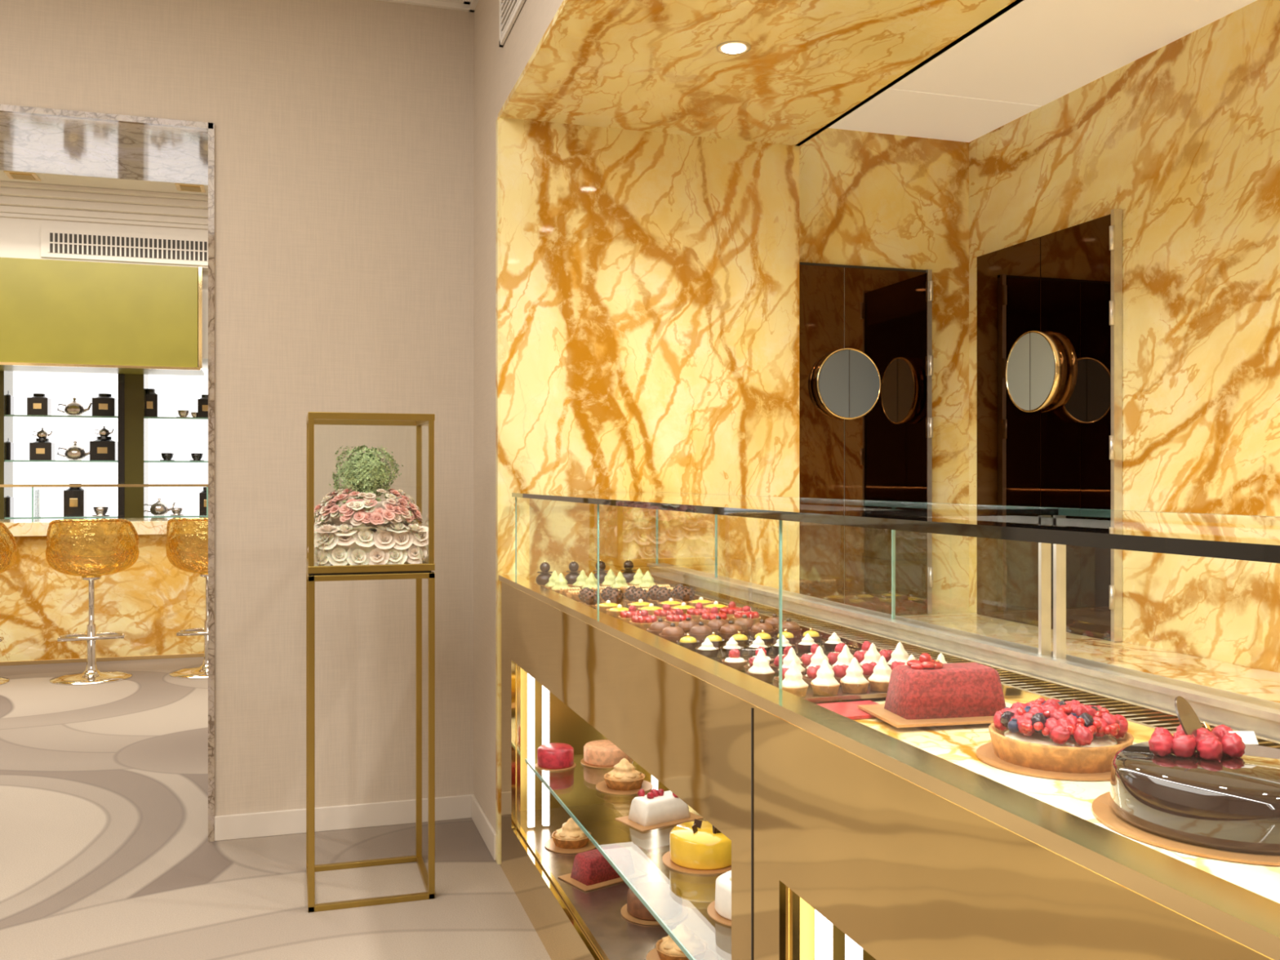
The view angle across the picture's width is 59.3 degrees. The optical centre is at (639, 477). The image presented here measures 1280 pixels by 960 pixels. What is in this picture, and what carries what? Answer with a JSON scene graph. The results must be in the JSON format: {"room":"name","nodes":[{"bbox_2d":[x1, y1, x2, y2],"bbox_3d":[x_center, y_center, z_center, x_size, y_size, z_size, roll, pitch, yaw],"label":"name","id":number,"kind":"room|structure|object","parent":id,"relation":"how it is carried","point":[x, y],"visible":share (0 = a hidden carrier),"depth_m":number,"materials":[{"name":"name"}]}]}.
{"room":"food shop","nodes":[
{"label":"food shop","id":0,"kind":"room"},
{"bbox_2d":[0,217,208,368],"bbox_3d":[-4.657,-1.600,9.049,6.500,1.300,1.150,0,0,-17],"label":"wall","id":1,"kind":"structure","parent":0,"point":[20,237],"depth_m":8.54,"materials":[{"name":"beige paint"}]},
{"bbox_2d":[0,266,203,370],"bbox_3d":[-5.448,-1.235,8.144,4.250,0.800,0.105,0,0,-17],"label":"trim","id":2,"kind":"structure","parent":1,"relation":"attached to","point":[200,268],"depth_m":8.70,"materials":[{"name":"gold metal"}]},
{"bbox_2d":[0,257,204,375],"bbox_3d":[-5.554,-1.242,8.433,4.220,0.785,0.690,0,0,-17],"label":"canopy","id":3,"kind":"object","parent":1,"relation":"attached to","point":[52,311],"visible":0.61,"depth_m":8.53,"materials":[{"name":"metal"}]},
{"bbox_2d":[0,181,208,229],"bbox_3d":[-4.453,-2.060,8.395,6.500,0.220,0.220,0,0,-17],"label":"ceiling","id":4,"kind":"structure","parent":1,"relation":"attached to","point":[17,199],"depth_m":8.51,"materials":[{"name":"beige paint"}]},
{"bbox_2d":[40,227,208,266],"bbox_3d":[-3.522,-1.775,8.786,2.090,0.220,0.028,0,0,-17],"label":"air vent","id":5,"kind":"object","parent":1,"relation":"in","point":[63,243],"visible":0.6,"depth_m":8.64,"materials":[{"name":"white metal"}]},
{"bbox_2d":[0,169,208,195],"bbox_3d":[-3.768,-2.210,6.199,6.500,0.080,5.120,0,0,-17],"label":"ceiling","id":6,"kind":"structure","parent":0,"point":[47,179],"depth_m":8.28,"materials":[{"name":"beige paint"}]},
{"bbox_2d":[3,170,40,181],"bbox_3d":[-4.434,-2.164,8.065,0.200,0.012,0.200,0,0,-17],"label":"recessed light","id":7,"kind":"object","parent":6,"relation":"in","point":[11,175],"visible":0.96,"depth_m":8.04,"materials":[{"name":"gold metal"}]},
{"bbox_2d":[174,182,205,192],"bbox_3d":[-3.361,-2.164,8.400,0.200,0.012,0.200,0,0,-17],"label":"recessed light","id":8,"kind":"object","parent":6,"relation":"in","point":[180,187],"visible":1,"depth_m":8.38,"materials":[{"name":"gold metal"}]},
{"bbox_2d":[0,0,474,816],"bbox_3d":[-3.507,-0.400,4.023,5.700,3.500,0.850,0,0,-17],"label":"wall","id":9,"kind":"structure","parent":0,"point":[344,129],"depth_m":4.29,"materials":[{"name":"paint"}]},
{"bbox_2d":[0,104,214,841],"bbox_3d":[-2.821,0.018,4.231,2.334,2.665,0.862,0,0,-17],"label":"trim","id":10,"kind":"structure","parent":9,"relation":"attached to","point":[33,139],"depth_m":4.20,"materials":[{"name":"beige stone"}]},
{"bbox_2d":[214,794,474,840],"bbox_3d":[-1.120,1.304,4.316,0.966,0.092,0.012,0,0,-17],"label":"baseboard","id":11,"kind":"structure","parent":9,"relation":"attached to","point":[275,823],"depth_m":4.30,"materials":[{"name":"paint"}]},
{"bbox_2d":[377,0,478,12],"bbox_3d":[-2.240,-1.890,-0.039,5.700,0.080,7.660,0,0,-17],"label":"trim","id":12,"kind":"structure","parent":9,"relation":"attached to","point":[470,6],"depth_m":4.41,"materials":[{"name":"beige paint"}]},
{"bbox_2d":[0,657,551,959],"bbox_3d":[-2.021,1.400,3.455,8.200,0.100,14.200,0,0,-17],"label":"floor","id":13,"kind":"structure","parent":0,"point":[106,852],"depth_m":3.93,"materials":[{"name":"stone"}]},
{"bbox_2d":[0,521,17,684],"bbox_3d":[-4.396,0.810,7.338,0.567,1.080,0.542,0,0,-17],"label":"bar stool","id":14,"kind":"object","parent":13,"relation":"on","point":[8,545],"visible":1,"depth_m":7.35,"materials":[{"name":"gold metal"}]},
{"bbox_2d":[45,518,139,685],"bbox_3d":[-3.674,0.810,7.544,0.567,1.080,0.542,0,0,-23],"label":"bar stool","id":15,"kind":"object","parent":13,"relation":"on","point":[90,549],"visible":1,"depth_m":7.39,"materials":[{"name":"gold metal"}]},
{"bbox_2d":[0,517,205,666],"bbox_3d":[-4.699,0.836,8.344,5.800,1.028,0.770,0,0,-17],"label":"bar","id":16,"kind":"object","parent":13,"relation":"on","point":[152,600],"visible":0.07,"depth_m":8.26,"materials":[{"name":"yellow stone"}]},
{"bbox_2d":[0,484,208,521],"bbox_3d":[-4.686,0.186,8.304,5.800,0.272,0.255,0,0,-17],"label":"screen","id":17,"kind":"object","parent":16,"relation":"on","point":[32,486],"visible":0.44,"depth_m":8.36,"materials":[{"name":"gold metal"}]},
{"bbox_2d":[165,517,208,679],"bbox_3d":[-2.981,0.810,7.779,0.567,1.080,0.542,0,0,-12],"label":"bar stool","id":18,"kind":"object","parent":13,"relation":"on","point":[187,541],"visible":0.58,"depth_m":7.55,"materials":[{"name":"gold metal"}]},
{"bbox_2d":[306,411,435,912],"bbox_3d":[-0.901,0.573,3.727,0.390,1.554,0.388,0,0,-17],"label":"display stand","id":19,"kind":"object","parent":13,"relation":"on","point":[424,423],"visible":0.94,"depth_m":3.60,"materials":[{"name":"gold metal"}]},
{"bbox_2d":[307,444,428,565],"bbox_3d":[-0.901,0.091,3.729,0.388,0.404,0.384,0,0,-17],"label":"cake","id":20,"kind":"object","parent":19,"relation":"on","point":[366,528],"visible":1,"depth_m":3.61,"materials":[{"name":"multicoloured plant"}]},
{"bbox_2d":[498,492,1279,959],"bbox_3d":[0.553,0.702,1.574,0.606,1.297,5.075,0,0,-17],"label":"display case","id":21,"kind":"object","parent":13,"relation":"on","point":[865,838],"visible":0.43,"depth_m":1.68,"materials":[{"name":"gold metal"}]},
{"bbox_2d":[535,742,576,771],"bbox_3d":[-0.269,0.888,3.582,0.130,0.061,0.130,0,0,-17],"label":"cake","id":22,"kind":"object","parent":21,"relation":"in","point":[554,757],"visible":1,"depth_m":3.54,"materials":[{"name":"red food"}]},
{"bbox_2d":[544,817,598,853],"bbox_3d":[-0.216,1.116,3.547,0.170,0.086,0.170,0,0,-17],"label":"tart","id":23,"kind":"object","parent":21,"relation":"in","point":[570,838],"visible":0.83,"depth_m":3.51,"materials":[{"name":"brown food"}]},
{"bbox_2d":[558,844,647,891],"bbox_3d":[-0.108,1.123,3.266,0.220,0.073,0.140,0,0,-37],"label":"cake","id":24,"kind":"object","parent":21,"relation":"in","point":[591,870],"visible":0.92,"depth_m":3.23,"materials":[{"name":"red food"}]},
{"bbox_2d":[580,739,633,768],"bbox_3d":[-0.107,0.891,3.633,0.170,0.055,0.170,0,0,-17],"label":"cake","id":25,"kind":"object","parent":21,"relation":"in","point":[602,753],"visible":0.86,"depth_m":3.57,"materials":[{"name":"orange food"}]},
{"bbox_2d":[595,758,653,795],"bbox_3d":[-0.046,0.876,3.338,0.170,0.086,0.170,0,0,-17],"label":"tart","id":26,"kind":"object","parent":21,"relation":"in","point":[624,779],"visible":1,"depth_m":3.30,"materials":[{"name":"brown food"}]},
{"bbox_2d":[621,881,688,924],"bbox_3d":[0.039,1.129,2.998,0.180,0.060,0.180,0,0,-17],"label":"chocolate cake","id":27,"kind":"object","parent":21,"relation":"in","point":[665,899],"visible":0.84,"depth_m":2.95,"materials":[{"name":"brown food"}]},
{"bbox_2d":[614,788,703,831],"bbox_3d":[0.052,0.879,3.023,0.200,0.080,0.130,0,0,-35],"label":"cake","id":28,"kind":"object","parent":21,"relation":"in","point":[658,809],"visible":0.87,"depth_m":2.99,"materials":[{"name":"white food"}]},
{"bbox_2d":[645,923,716,959],"bbox_3d":[0.100,1.116,2.702,0.170,0.086,0.170,0,0,-17],"label":"tart","id":29,"kind":"object","parent":21,"relation":"in","point":[666,948],"visible":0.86,"depth_m":2.68,"materials":[{"name":"brown food"}]},
{"bbox_2d":[662,818,731,875],"bbox_3d":[0.153,0.875,2.698,0.200,0.088,0.200,0,0,-17],"label":"cake","id":30,"kind":"object","parent":21,"relation":"in","point":[697,846],"visible":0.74,"depth_m":2.63,"materials":[{"name":"yellow food"}]},
{"bbox_2d":[706,870,731,926],"bbox_3d":[0.233,0.870,2.377,0.180,0.099,0.180,0,0,-17],"label":"cake","id":31,"kind":"object","parent":21,"relation":"in","point":[720,909],"visible":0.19,"depth_m":2.34,"materials":[{"name":"white food"}]},
{"bbox_2d":[591,597,887,703],"bbox_3d":[0.107,0.373,2.914,0.360,0.012,2.100,0,0,-17],"label":"trays","id":32,"kind":"object","parent":21,"relation":"on","point":[873,695],"visible":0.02,"depth_m":1.95,"materials":[{"name":"plastic"}]},
{"bbox_2d":[578,583,695,607],"bbox_3d":[-0.009,0.346,3.286,0.347,0.054,0.118,0,0,-17],"label":"cakes","id":33,"kind":"object","parent":32,"relation":"on","point":[588,597],"visible":0.92,"depth_m":3.27,"materials":[{"name":"brown food"}]},
{"bbox_2d":[816,700,879,719],"bbox_3d":[0.335,0.377,1.815,0.140,0.005,0.105,0,0,-17],"label":"tray","id":34,"kind":"object","parent":21,"relation":"on","point":[851,710],"visible":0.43,"depth_m":1.81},
{"bbox_2d":[857,653,1006,728],"bbox_3d":[0.480,0.323,1.768,0.230,0.098,0.150,0,0,-12],"label":"cake","id":35,"kind":"object","parent":21,"relation":"on","point":[926,691],"visible":1,"depth_m":1.73,"materials":[{"name":"red food"}]},
{"bbox_2d":[976,697,1133,781],"bbox_3d":[0.565,0.338,1.511,0.216,0.081,0.216,0,0,39],"label":"tart","id":36,"kind":"object","parent":21,"relation":"in","point":[1052,738],"visible":1,"depth_m":1.46,"materials":[{"name":"red food"}]},
{"bbox_2d":[1091,696,1279,866],"bbox_3d":[0.647,0.316,1.234,0.280,0.127,0.280,0,0,-17],"label":"cake","id":37,"kind":"object","parent":21,"relation":"in","point":[1195,790],"visible":1,"depth_m":1.18,"materials":[{"name":"brown food"}]},
{"bbox_2d":[897,613,1279,702],"bbox_3d":[1.619,0.950,1.794,1.160,0.800,5.460,0,0,-17],"label":"marble ledge","id":38,"kind":"object","parent":13,"relation":"on","point":[1263,684],"visible":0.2,"depth_m":3.43,"materials":[{"name":"yellow stone"}]},
{"bbox_2d":[474,0,497,831],"bbox_3d":[-0.573,-0.400,4.656,0.280,3.500,1.389,0,0,-17],"label":"wall","id":39,"kind":"structure","parent":0,"point":[486,12],"depth_m":4.22,"materials":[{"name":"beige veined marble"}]},
{"bbox_2d":[471,795,495,860],"bbox_3d":[-0.585,1.304,4.206,0.012,0.092,0.518,0,0,-17],"label":"baseboard","id":40,"kind":"structure","parent":39,"relation":"attached to","point":[482,822],"depth_m":4.17,"materials":[{"name":"paint"}]},
{"bbox_2d":[495,116,499,864],"bbox_3d":[-0.499,0.046,3.940,0.006,2.608,0.041,0,0,-17],"label":"trim","id":41,"kind":"structure","parent":39,"relation":"attached to","point":[497,122],"depth_m":3.92,"materials":[{"name":"metal"}]},
{"bbox_2d":[497,0,563,113],"bbox_3d":[1.099,-1.714,0.721,1.128,0.872,7.121,0,0,-17],"label":"wall","id":42,"kind":"structure","parent":0,"point":[535,17],"depth_m":3.56,"materials":[{"name":"paint"}]},
{"bbox_2d":[498,0,525,47],"bbox_3d":[-0.146,-1.605,2.799,0.012,0.250,2.230,0,0,-17],"label":"air vent","id":43,"kind":"object","parent":42,"relation":"in","point":[509,11],"visible":1,"depth_m":3.74,"materials":[{"name":"white metal"}]},
{"bbox_2d":[499,117,799,864],"bbox_3d":[0.053,0.046,4.107,1.148,2.608,0.030,0,0,-17],"label":"wall","id":44,"kind":"structure","parent":0,"point":[649,282],"depth_m":4.08,"materials":[{"name":"yellow stone"}]},
{"bbox_2d":[497,0,1023,146],"bbox_3d":[1.097,-1.454,0.761,1.148,0.392,7.200,0,0,-17],"label":"ceiling","id":45,"kind":"structure","parent":0,"point":[644,65],"depth_m":3.40,"materials":[{"name":"yellow stone"}]},
{"bbox_2d":[716,40,751,55],"bbox_3d":[0.274,-1.256,3.285,0.100,0.005,0.100,0,0,-17],"label":"recessed light","id":46,"kind":"object","parent":45,"relation":"in","point":[744,47],"visible":1,"depth_m":3.28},
{"bbox_2d":[799,128,968,615],"bbox_3d":[0.542,-0.150,4.412,1.663,3.000,0.100,0,0,-17],"label":"wall","id":47,"kind":"structure","parent":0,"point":[872,199],"depth_m":4.55,"materials":[{"name":"yellow stone"}]},
{"bbox_2d":[799,262,933,614],"bbox_3d":[0.814,-0.144,4.405,0.759,1.385,0.070,0,0,-17],"label":"door","id":48,"kind":"structure","parent":47,"relation":"attached to","point":[866,357],"depth_m":4.43,"materials":[{"name":"brown glass"}]},
{"bbox_2d":[827,0,1257,142],"bbox_3d":[2.034,-1.401,1.054,0.815,0.050,7.200,0,0,-17],"label":"ceiling","id":49,"kind":"structure","parent":0,"point":[1036,53],"depth_m":3.72,"materials":[{"name":"white paint"}]},
{"bbox_2d":[968,0,1279,672],"bbox_3d":[2.456,-0.150,1.238,0.100,3.000,7.300,0,0,-17],"label":"wall","id":50,"kind":"structure","parent":0,"point":[1182,138],"depth_m":3.50,"materials":[{"name":"yellow stone"}]},
{"bbox_2d":[977,208,1122,641],"bbox_3d":[1.461,-0.174,4.124,0.075,1.445,0.797,0,0,-17],"label":"door","id":51,"kind":"structure","parent":50,"relation":"in","point":[1050,306],"depth_m":4.05,"materials":[{"name":"brown glass"}]},
{"bbox_3d":[-4.806,-0.450,9.526,6.500,3.600,0.150,0,0,-17],"label":"wall","id":52,"kind":"structure","parent":0,"visible":0},
{"bbox_2d":[0,368,208,519],"bbox_3d":[-4.965,-0.095,9.198,5.800,1.690,0.360,0,0,-17],"label":"shelving","id":53,"kind":"object","parent":52,"relation":"attached to","point":[141,439],"visible":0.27,"depth_m":9.39,"materials":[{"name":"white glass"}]},
{"bbox_2d":[91,506,110,516],"label":"cups","id":54,"kind":"object","parent":53,"relation":"on","point":[100,511],"depth_m":9.29,"materials":[{"name":"silver metal"}]},
{"bbox_2d":[32,397,175,515],"bbox_3d":[-4.676,-0.171,9.268,1.565,0.982,0.165,0,0,-17],"label":"teapots","id":55,"kind":"object","parent":53,"relation":"on","point":[74,452],"visible":0.96,"depth_m":9.24,"materials":[{"name":"silver metal"}]},
{"bbox_2d":[6,388,208,517],"bbox_3d":[-4.451,-0.212,9.337,2.392,1.065,0.192,0,0,-17],"label":"tins","id":56,"kind":"object","parent":53,"relation":"in","point":[104,448],"visible":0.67,"depth_m":9.22,"materials":[{"name":"black metal"}]},
{"bbox_2d":[160,453,173,460],"label":"cups","id":57,"kind":"object","parent":53,"relation":"on","point":[166,456],"depth_m":9.45,"materials":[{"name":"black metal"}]},
{"bbox_2d":[169,507,184,515],"label":"cups","id":58,"kind":"object","parent":53,"relation":"on","point":[175,511],"depth_m":9.47,"materials":[{"name":"silver metal"}]},
{"bbox_2d":[177,409,197,417],"label":"cups","id":59,"kind":"object","parent":53,"relation":"on","point":[181,413],"depth_m":9.50,"materials":[{"name":"silver metal"}]},
{"bbox_2d":[189,453,204,461],"label":"cups","id":60,"kind":"object","parent":53,"relation":"on","point":[195,456],"depth_m":9.52,"materials":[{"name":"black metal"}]}
]}

